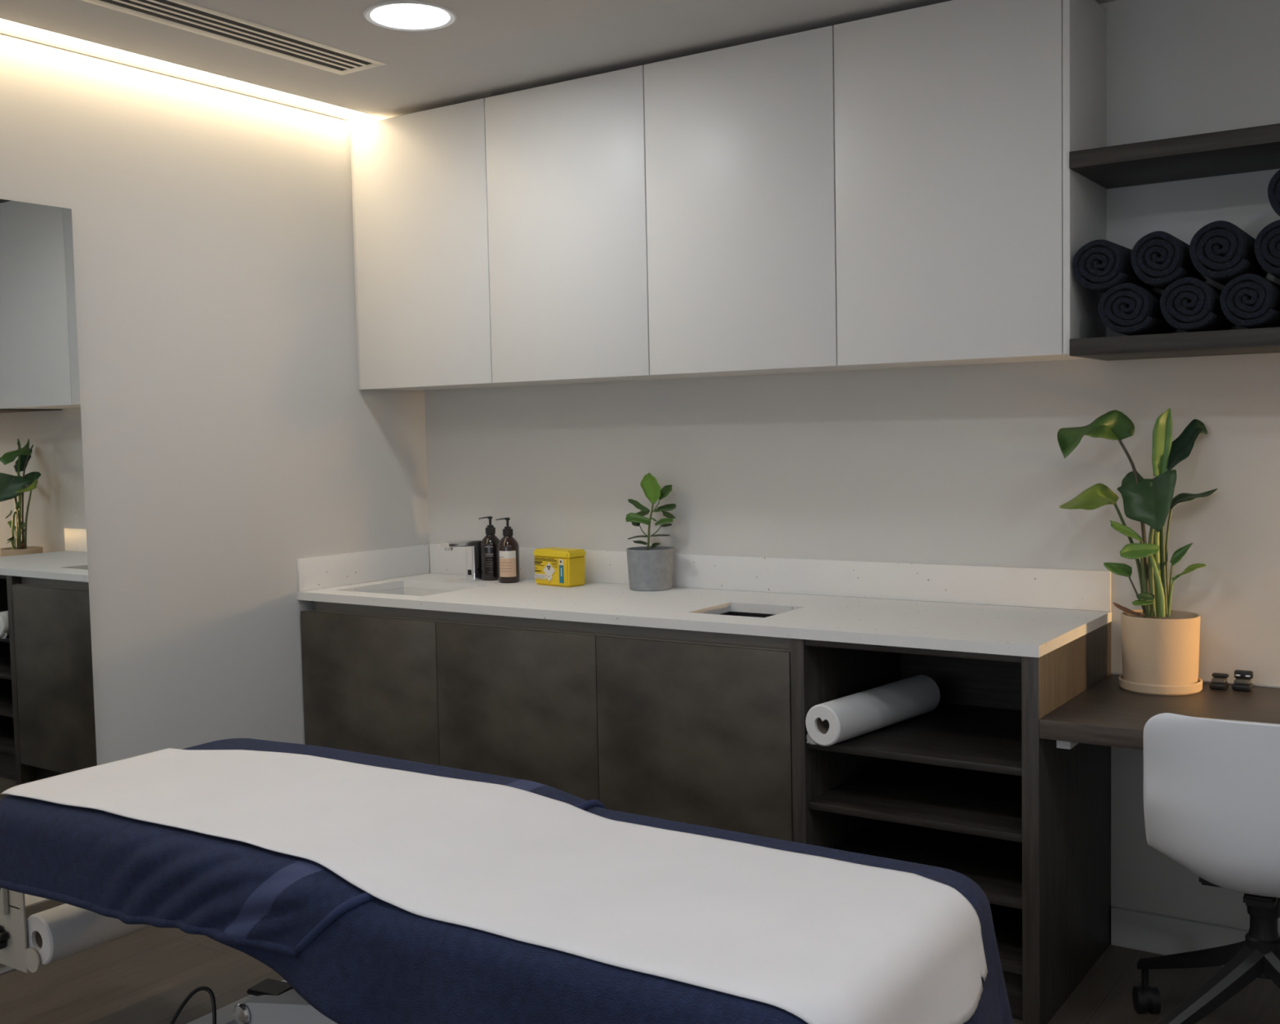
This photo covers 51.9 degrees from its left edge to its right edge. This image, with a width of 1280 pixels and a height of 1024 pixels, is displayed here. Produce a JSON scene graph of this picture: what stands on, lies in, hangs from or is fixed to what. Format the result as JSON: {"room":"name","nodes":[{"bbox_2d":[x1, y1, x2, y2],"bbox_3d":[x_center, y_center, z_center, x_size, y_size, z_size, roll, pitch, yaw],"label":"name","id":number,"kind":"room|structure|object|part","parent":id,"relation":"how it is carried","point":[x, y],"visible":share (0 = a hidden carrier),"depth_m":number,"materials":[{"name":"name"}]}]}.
{"room":"treatment room","nodes":[
{"label":"treatment room","id":0,"kind":"room"},
{"bbox_2d":[0,33,430,764],"bbox_3d":[-2.262,-0.099,2.810,0.200,2.750,5.400,1,4,34],"label":"wall","id":1,"kind":"structure","parent":0,"point":[230,437],"depth_m":4.01,"materials":[{"name":"grey paint"}]},
{"bbox_2d":[0,965,14,973],"bbox_3d":[-2.323,1.243,2.566,0.015,0.103,4.365,1,4,34],"label":"baseboard","id":2,"kind":"structure","parent":1,"relation":"attached to","point":[6,968],"depth_m":3.50,"materials":[{"name":"white paint"}]},
{"bbox_2d":[0,199,97,967],"bbox_3d":[-1.997,0.226,3.015,0.005,2.025,1.600,1,4,35],"label":"wall mirror","id":3,"kind":"object","parent":1,"relation":"attached to","point":[47,726],"visible":0.6,"depth_m":3.55,"materials":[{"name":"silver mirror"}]},
{"bbox_2d":[350,125,364,390],"bbox_3d":[-0.969,-0.870,4.523,0.010,0.896,0.029,1,4,34],"label":"strip","id":4,"kind":"object","parent":1,"relation":"attached to","point":[351,135],"visible":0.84,"depth_m":4.51,"materials":[{"name":"white"}]},
{"bbox_2d":[0,0,1115,118],"bbox_3d":[-0.376,-1.231,1.456,4.195,0.120,5.000,1,4,34],"label":"ceiling","id":5,"kind":"structure","parent":0,"point":[492,47],"depth_m":3.58,"materials":[{"name":"grey paint"}]},
{"bbox_2d":[0,18,384,122],"bbox_3d":[-2.155,-1.214,2.665,0.102,0.024,4.975,1,4,34],"label":"recessed light","id":6,"kind":"object","parent":5,"relation":"in","point":[9,28],"visible":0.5,"depth_m":3.86,"materials":[{"name":"beige plastic"}]},
{"bbox_2d":[81,0,386,75],"bbox_3d":[-1.263,-1.257,3.208,0.189,0.005,1.613,1,4,34],"label":"ceiling vent","id":7,"kind":"object","parent":5,"relation":"in","point":[180,14],"visible":1,"depth_m":3.50,"materials":[{"name":"beige metal"}]},
{"bbox_2d":[363,0,457,31],"bbox_3d":[-0.593,-1.282,3.392,0.238,0.012,0.238,1,4,34],"label":"recessed light","id":8,"kind":"object","parent":5,"relation":"in","point":[397,15],"visible":1,"depth_m":3.39,"materials":[{"name":"white paint"}]},
{"bbox_2d":[0,925,1279,1023],"bbox_3d":[-0.366,1.359,1.640,4.700,0.100,5.400,1,4,34],"label":"floor","id":9,"kind":"structure","parent":0,"point":[144,975],"depth_m":3.35,"materials":[{"name":"brown wood"}]},
{"bbox_2d":[0,887,337,1023],"bbox_3d":[-0.490,0.943,2.564,2.209,0.625,0.665,1,4,34],"label":"table","id":10,"kind":"object","parent":9,"relation":"on","point":[270,1001],"visible":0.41,"depth_m":2.90,"materials":[{"name":"plastic"}]},
{"bbox_3d":[-1.422,0.944,2.916,0.050,0.050,0.025,1,4,34],"label":"star knob","id":11,"kind":"part","parent":10,"relation":"part of","materials":[{"name":"black plastic"}]},
{"bbox_2d":[26,903,151,964],"bbox_3d":[-1.194,0.924,3.064,0.112,0.112,0.453,1,4,34],"label":"paper roll","id":12,"kind":"object","parent":10,"relation":"hanging from","point":[56,933],"visible":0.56,"depth_m":2.90,"materials":[{"name":"white paper"}]},
{"bbox_3d":[-0.403,1.196,2.619,1.460,0.070,0.480,1,4,34],"label":"frame","id":13,"kind":"part","parent":10,"relation":"part of","materials":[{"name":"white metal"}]},
{"bbox_3d":[-0.864,1.121,3.088,0.094,0.013,0.074,0,4,26],"label":"lid","id":14,"kind":"part","parent":10,"relation":"part of","materials":[{"name":"black plastic"}]},
{"bbox_3d":[-0.444,0.980,2.552,0.969,0.235,0.044,1,4,34],"label":"lift arm","id":15,"kind":"part","parent":10,"relation":"part of","materials":[{"name":"white metal"}]},
{"bbox_2d":[0,737,606,958],"bbox_3d":[-0.736,0.717,2.707,1.159,0.298,0.733,1,4,34],"label":"cover","id":16,"kind":"object","parent":10,"relation":"on","point":[128,870],"visible":0.38,"depth_m":2.40,"materials":[{"name":"blue fabric"}]},
{"bbox_2d":[206,806,1013,1023],"bbox_3d":[-0.129,0.910,2.285,1.532,0.649,0.805,1,4,34],"label":"cover","id":17,"kind":"object","parent":10,"relation":"on","point":[380,962],"visible":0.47,"depth_m":2.02,"materials":[{"name":"blue fabric"}]},
{"bbox_2d":[0,747,987,1023],"bbox_3d":[-0.370,0.674,2.416,1.949,0.214,0.566,1,4,34],"label":"sheet","id":18,"kind":"object","parent":17,"relation":"on","point":[815,939],"visible":1,"depth_m":2.17,"materials":[{"name":"white fabric"}]},
{"bbox_2d":[300,610,439,765],"bbox_3d":[-0.688,0.729,4.449,0.600,0.836,0.629,1,4,34],"label":"base cabinet","id":19,"kind":"object","parent":9,"relation":"on","point":[370,683],"visible":0.42,"depth_m":4.17,"materials":[{"name":"brown laminate"}]},
{"bbox_2d":[435,622,599,799],"bbox_3d":[-0.190,0.739,4.114,0.600,0.836,0.629,1,4,34],"label":"base cabinet","id":20,"kind":"object","parent":9,"relation":"on","point":[522,704],"visible":0.36,"depth_m":3.83,"materials":[{"name":"brown laminate"}]},
{"bbox_2d":[595,635,793,841],"bbox_3d":[0.311,0.749,3.778,0.606,0.836,0.629,1,4,34],"label":"base cabinet","id":21,"kind":"object","parent":9,"relation":"on","point":[699,734],"visible":0.39,"depth_m":3.49,"materials":[{"name":"brown laminate"}]},
{"bbox_2d":[790,622,1111,1023],"bbox_3d":[0.825,0.741,3.431,0.629,0.873,0.629,1,4,34],"label":"open shelving unit","id":22,"kind":"object","parent":9,"relation":"on","point":[969,785],"visible":0.67,"depth_m":3.32,"materials":[{"name":"brown wood"}]},
{"bbox_2d":[297,572,1111,657],"bbox_3d":[0.062,0.277,3.909,2.444,0.027,0.632,1,4,34],"label":"countertop","id":23,"kind":"structure","parent":22,"relation":"on","point":[999,629],"depth_m":3.63,"materials":[{"name":"stone"}]},
{"bbox_2d":[296,543,429,591],"bbox_3d":[-0.952,0.190,4.578,0.012,0.107,0.620,1,4,34],"label":"upstand","id":24,"kind":"object","parent":23,"relation":"on","point":[343,569],"visible":1,"depth_m":4.55,"materials":[{"name":"stone"}]},
{"bbox_2d":[373,587,451,595],"bbox_3d":[-0.756,0.332,4.382,0.404,0.106,0.334,1,4,34],"label":"sink","id":25,"kind":"object","parent":23,"relation":"in","point":[405,591],"visible":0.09,"depth_m":4.58,"materials":[{"name":"white ceramic"}]},
{"bbox_2d":[440,538,481,580],"bbox_3d":[-0.612,0.169,4.523,0.044,0.142,0.169,1,4,34],"label":"faucet","id":26,"kind":"object","parent":23,"relation":"on","point":[473,557],"visible":1,"depth_m":4.55,"materials":[{"name":"silver metal"}]},
{"bbox_3d":[-0.615,0.111,4.518,0.043,0.026,0.165,1,4,34],"label":"spout","id":27,"kind":"part","parent":26,"relation":"part of","materials":[{"name":"silver metal"}]},
{"bbox_2d":[478,515,499,580],"bbox_3d":[-0.518,0.125,4.565,0.074,0.220,0.074,1,4,34],"label":"pump bottle","id":28,"kind":"object","parent":23,"relation":"on","point":[488,544],"visible":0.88,"depth_m":4.54,"materials":[{"name":"black glass"}]},
{"bbox_2d":[495,517,519,582],"bbox_3d":[-0.449,0.129,4.475,0.074,0.220,0.075,1,4,34],"label":"pump bottle","id":29,"kind":"object","parent":23,"relation":"on","point":[508,548],"visible":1,"depth_m":4.45,"materials":[{"name":"orange glass"}]},
{"bbox_2d":[309,600,790,651],"bbox_3d":[-0.343,0.326,3.848,1.782,0.047,0.030,1,4,34],"label":"rail","id":30,"kind":"object","parent":23,"relation":"attached to","point":[566,626],"visible":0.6,"depth_m":3.77,"materials":[{"name":"brown metal"}]},
{"bbox_2d":[533,546,586,586],"bbox_3d":[-0.267,0.183,4.364,0.173,0.120,0.089,2,5,43],"label":"box","id":31,"kind":"object","parent":23,"relation":"on","point":[553,566],"visible":1,"depth_m":4.32,"materials":[{"name":"yellow plastic"}]},
{"bbox_3d":[-0.267,0.137,4.361,0.173,0.028,0.088,2,5,43],"label":"lid","id":32,"kind":"part","parent":31,"relation":"part of","materials":[{"name":"yellow plastic"}]},
{"bbox_2d":[625,472,675,591],"bbox_3d":[0.043,0.060,4.190,0.178,0.372,0.152,0,4,20],"label":"potted plant","id":33,"kind":"object","parent":23,"relation":"on","point":[650,568],"visible":1,"depth_m":4.16,"materials":[{"name":"green plant"}]},
{"bbox_3d":[0.034,0.180,4.201,0.152,0.130,0.152,1,4,34],"label":"pot","id":34,"kind":"part","parent":33,"relation":"part of","materials":[{"name":"grey concrete"}]},
{"bbox_3d":[0.033,0.048,4.186,0.027,0.151,0.008,1,4,34],"label":"stem","id":35,"kind":"part","parent":33,"relation":"part of","materials":[{"name":"green plant"}]},
{"bbox_2d":[718,611,773,617],"bbox_3d":[0.302,0.511,3.683,0.252,0.422,0.248,1,4,34],"label":"chute","id":36,"kind":"object","parent":23,"relation":"attached to","point":[730,613],"visible":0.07,"depth_m":3.81,"materials":[{"name":"black"}]},
{"bbox_2d":[429,543,1111,611],"bbox_3d":[0.239,0.191,4.159,2.430,0.107,0.012,1,4,34],"label":"upstand","id":37,"kind":"object","parent":23,"relation":"on","point":[1046,588],"visible":0.88,"depth_m":3.87,"materials":[{"name":"stone"}]},
{"bbox_3d":[0.579,0.736,3.596,0.038,0.873,0.629,1,4,34],"label":"panel","id":38,"kind":"part","parent":22,"relation":"part of","materials":[{"name":"brown wood"}]},
{"bbox_2d":[805,674,940,746],"bbox_3d":[0.615,0.515,3.439,0.107,0.107,0.491,2,5,42],"label":"paper roll","id":39,"kind":"object","parent":22,"relation":"on","point":[833,722],"visible":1,"depth_m":3.35,"materials":[{"name":"white paper"}]},
{"bbox_3d":[0.816,0.313,3.408,0.550,0.016,0.626,1,4,34],"label":"rail","id":40,"kind":"part","parent":22,"relation":"part of","materials":[{"name":"brown wood"}]},
{"bbox_2d":[807,702,1022,776],"bbox_3d":[0.819,0.575,3.420,0.550,0.019,0.606,1,4,34],"label":"shelf","id":41,"kind":"object","parent":22,"relation":"attached to","point":[984,736],"depth_m":3.31,"materials":[{"name":"brown wood"}]},
{"bbox_2d":[808,758,1022,842],"bbox_3d":[0.822,0.730,3.429,0.550,0.019,0.606,1,4,34],"label":"shelf","id":42,"kind":"object","parent":22,"relation":"attached to","point":[988,804],"depth_m":3.35,"materials":[{"name":"brown wood"}]},
{"bbox_2d":[831,819,1022,909],"bbox_3d":[0.825,0.886,3.439,0.550,0.019,0.606,1,4,34],"label":"shelf","id":43,"kind":"object","parent":22,"relation":"attached to","point":[995,864],"depth_m":3.41,"materials":[{"name":"brown wood"}]},
{"bbox_3d":[0.995,0.700,3.685,0.550,0.796,0.012,1,4,34],"label":"panel","id":44,"kind":"part","parent":22,"relation":"part of","materials":[{"name":"brown wood"}]},
{"bbox_2d":[989,902,1022,974],"bbox_3d":[0.829,1.041,3.448,0.550,0.019,0.606,1,4,34],"label":"shelf","id":45,"kind":"object","parent":22,"relation":"attached to","point":[1007,921],"depth_m":3.23,"materials":[{"name":"brown wood"}]},
{"bbox_3d":[1.069,0.745,3.267,0.040,0.873,0.629,1,4,34],"label":"panel","id":46,"kind":"part","parent":22,"relation":"part of","materials":[{"name":"brown wood"}]},
{"bbox_2d":[1132,712,1279,1023],"bbox_3d":[1.323,0.797,2.786,0.548,0.815,0.548,0,4,23],"label":"office chair","id":47,"kind":"object","parent":9,"relation":"on","point":[1211,786],"visible":1,"depth_m":2.64,"materials":[{"name":"white plastic"}]},
{"bbox_3d":[1.261,0.997,2.970,0.054,0.202,0.348,-2,4,-21],"label":"leg","id":48,"kind":"part","parent":47,"relation":"part of","materials":[{"name":"black plastic"}]},
{"bbox_3d":[1.156,1.013,2.733,0.348,0.202,0.054,-2,4,-21],"label":"leg","id":49,"kind":"part","parent":47,"relation":"part of","materials":[{"name":"black plastic"}]},
{"bbox_3d":[1.324,0.790,2.788,0.216,0.022,0.216,-2,4,-15],"label":"seat plate","id":50,"kind":"part","parent":47,"relation":"part of","materials":[{"name":"black plastic"}]},
{"bbox_3d":[1.394,1.014,2.627,0.054,0.202,0.348,-2,4,-21],"label":"leg","id":51,"kind":"part","parent":47,"relation":"part of","materials":[{"name":"black plastic"}]},
{"bbox_2d":[424,0,1279,935],"bbox_3d":[1.055,-0.221,3.708,4.300,2.750,0.200,1,4,34],"label":"wall","id":52,"kind":"structure","parent":0,"point":[954,464],"depth_m":3.61,"materials":[{"name":"grey paint"}]},
{"bbox_2d":[351,97,547,390],"bbox_3d":[-0.636,-0.874,4.476,0.591,0.896,0.332,1,4,34],"label":"upper cabinet","id":53,"kind":"object","parent":52,"relation":"attached to","point":[420,183],"visible":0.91,"depth_m":4.33,"materials":[{"name":"white"}]},
{"bbox_2d":[484,65,701,384],"bbox_3d":[-0.140,-0.864,4.143,0.602,0.896,0.332,1,4,34],"label":"upper cabinet","id":54,"kind":"object","parent":52,"relation":"attached to","point":[566,160],"visible":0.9,"depth_m":4.00,"materials":[{"name":"white"}]},
{"bbox_2d":[644,25,884,377],"bbox_3d":[0.361,-0.855,3.806,0.602,0.896,0.332,1,4,34],"label":"upper cabinet","id":55,"kind":"object","parent":52,"relation":"attached to","point":[740,140],"visible":0.91,"depth_m":3.66,"materials":[{"name":"white"}]},
{"bbox_2d":[833,0,1106,368],"bbox_3d":[0.868,-0.845,3.465,0.618,0.896,0.332,1,4,34],"label":"upper cabinet","id":56,"kind":"object","parent":52,"relation":"attached to","point":[948,114],"depth_m":3.31,"materials":[{"name":"white"}]},
{"bbox_3d":[1.118,-0.840,3.297,0.017,0.896,0.332,1,4,34],"label":"end panel","id":57,"kind":"part","parent":56,"relation":"part of","materials":[{"name":"white laminate"}]},
{"bbox_2d":[1039,671,1279,750],"bbox_3d":[1.850,0.497,2.721,1.854,0.073,0.632,1,4,34],"label":"desk","id":58,"kind":"object","parent":52,"relation":"attached to","point":[1106,713],"visible":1,"depth_m":3.04,"materials":[{"name":"brown wood"}]},
{"bbox_2d":[1057,408,1217,695],"bbox_3d":[1.235,0.093,3.287,0.336,0.700,0.298,1,4,34],"label":"potted plant","id":59,"kind":"object","parent":58,"relation":"on","point":[1160,644],"visible":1,"depth_m":3.27,"materials":[{"name":"green plant"}]},
{"bbox_3d":[1.303,0.344,3.292,0.185,0.177,0.185,1,4,34],"label":"pot","id":60,"kind":"part","parent":59,"relation":"part of","materials":[{"name":"beige ceramic"}]},
{"bbox_2d":[1209,672,1228,689],"bbox_3d":[1.445,0.422,3.277,0.038,0.036,0.044,1,4,34],"label":"metal clip","id":61,"kind":"object","parent":58,"relation":"on","point":[1219,682],"visible":1,"depth_m":3.27,"materials":[{"name":"black metal"}]},
{"bbox_2d":[1231,669,1253,691],"bbox_3d":[1.493,0.418,3.256,0.042,0.046,0.044,1,4,34],"label":"metal clip","id":62,"kind":"object","parent":58,"relation":"on","point":[1242,682],"visible":1,"depth_m":3.25,"materials":[{"name":"black metal"}]},
{"bbox_2d":[1069,123,1279,188],"bbox_3d":[1.898,-0.838,2.766,1.868,0.040,0.342,1,4,34],"label":"wall shelf","id":63,"kind":"object","parent":52,"relation":"attached to","point":[1253,148],"visible":1,"depth_m":3.08,"materials":[{"name":"brown wood"}]},
{"bbox_2d":[1069,326,1279,360],"bbox_3d":[1.907,-0.393,2.793,1.868,0.041,0.342,1,4,34],"label":"wall shelf","id":64,"kind":"object","parent":52,"relation":"attached to","point":[1264,340],"visible":1,"depth_m":3.07,"materials":[{"name":"brown wood"}]},
{"bbox_2d":[1097,282,1175,335],"bbox_3d":[1.223,-0.491,3.224,0.128,0.119,0.292,1,4,33],"label":"rolled towel","id":65,"kind":"object","parent":64,"relation":"on","point":[1127,308],"visible":0.96,"depth_m":3.11,"materials":[{"name":"black fabric"}]},
{"bbox_2d":[1072,239,1154,293],"bbox_3d":[1.175,-0.599,3.249,0.126,0.120,0.292,1,4,35],"label":"rolled towel","id":66,"kind":"object","parent":65,"relation":"on","point":[1100,265],"visible":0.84,"depth_m":3.13,"materials":[{"name":"black fabric"}]},
{"bbox_2d":[1160,276,1234,332],"bbox_3d":[1.338,-0.489,3.147,0.123,0.122,0.292,1,4,33],"label":"rolled towel","id":67,"kind":"object","parent":64,"relation":"on","point":[1188,304],"visible":0.96,"depth_m":3.03,"materials":[{"name":"black fabric"}]},
{"bbox_2d":[1130,231,1206,289],"bbox_3d":[1.281,-0.601,3.178,0.121,0.126,0.292,1,4,33],"label":"rolled towel","id":68,"kind":"object","parent":67,"relation":"on","point":[1159,259],"visible":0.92,"depth_m":3.06,"materials":[{"name":"black fabric"}]},
{"bbox_2d":[1219,273,1279,328],"bbox_3d":[1.449,-0.486,3.073,0.119,0.119,0.292,1,4,35],"label":"rolled towel","id":69,"kind":"object","parent":64,"relation":"on","point":[1248,300],"visible":0.98,"depth_m":2.96,"materials":[{"name":"black fabric"}]},
{"bbox_2d":[1189,220,1267,285],"bbox_3d":[1.392,-0.605,3.103,0.128,0.132,0.292,1,4,33],"label":"rolled towel","id":70,"kind":"object","parent":69,"relation":"on","point":[1221,251],"visible":0.94,"depth_m":2.99,"materials":[{"name":"black fabric"}]},
{"bbox_3d":[1.559,-0.484,2.999,0.119,0.119,0.292,1,4,34],"label":"rolled towel","id":71,"kind":"object","parent":64,"relation":"on","visible":0},
{"bbox_2d":[1254,219,1279,279],"bbox_3d":[1.501,-0.597,3.030,0.116,0.123,0.292,1,4,33],"label":"rolled towel","id":72,"kind":"object","parent":71,"relation":"on","point":[1267,242],"visible":1,"depth_m":2.92,"materials":[{"name":"black fabric"}]},
{"bbox_2d":[1267,168,1279,216],"bbox_3d":[1.526,-0.716,3.004,0.128,0.130,0.292,1,4,34],"label":"rolled towel","id":73,"kind":"object","parent":72,"relation":"on","point":[1273,188],"visible":1,"depth_m":2.91,"materials":[{"name":"black fabric"}]},
{"bbox_2d":[1111,906,1279,966],"bbox_3d":[2.037,1.126,3.015,1.854,0.103,0.016,1,4,34],"label":"baseboard","id":74,"kind":"structure","parent":52,"relation":"attached to","point":[1151,932],"depth_m":3.45,"materials":[{"name":"white paint"}]}
]}

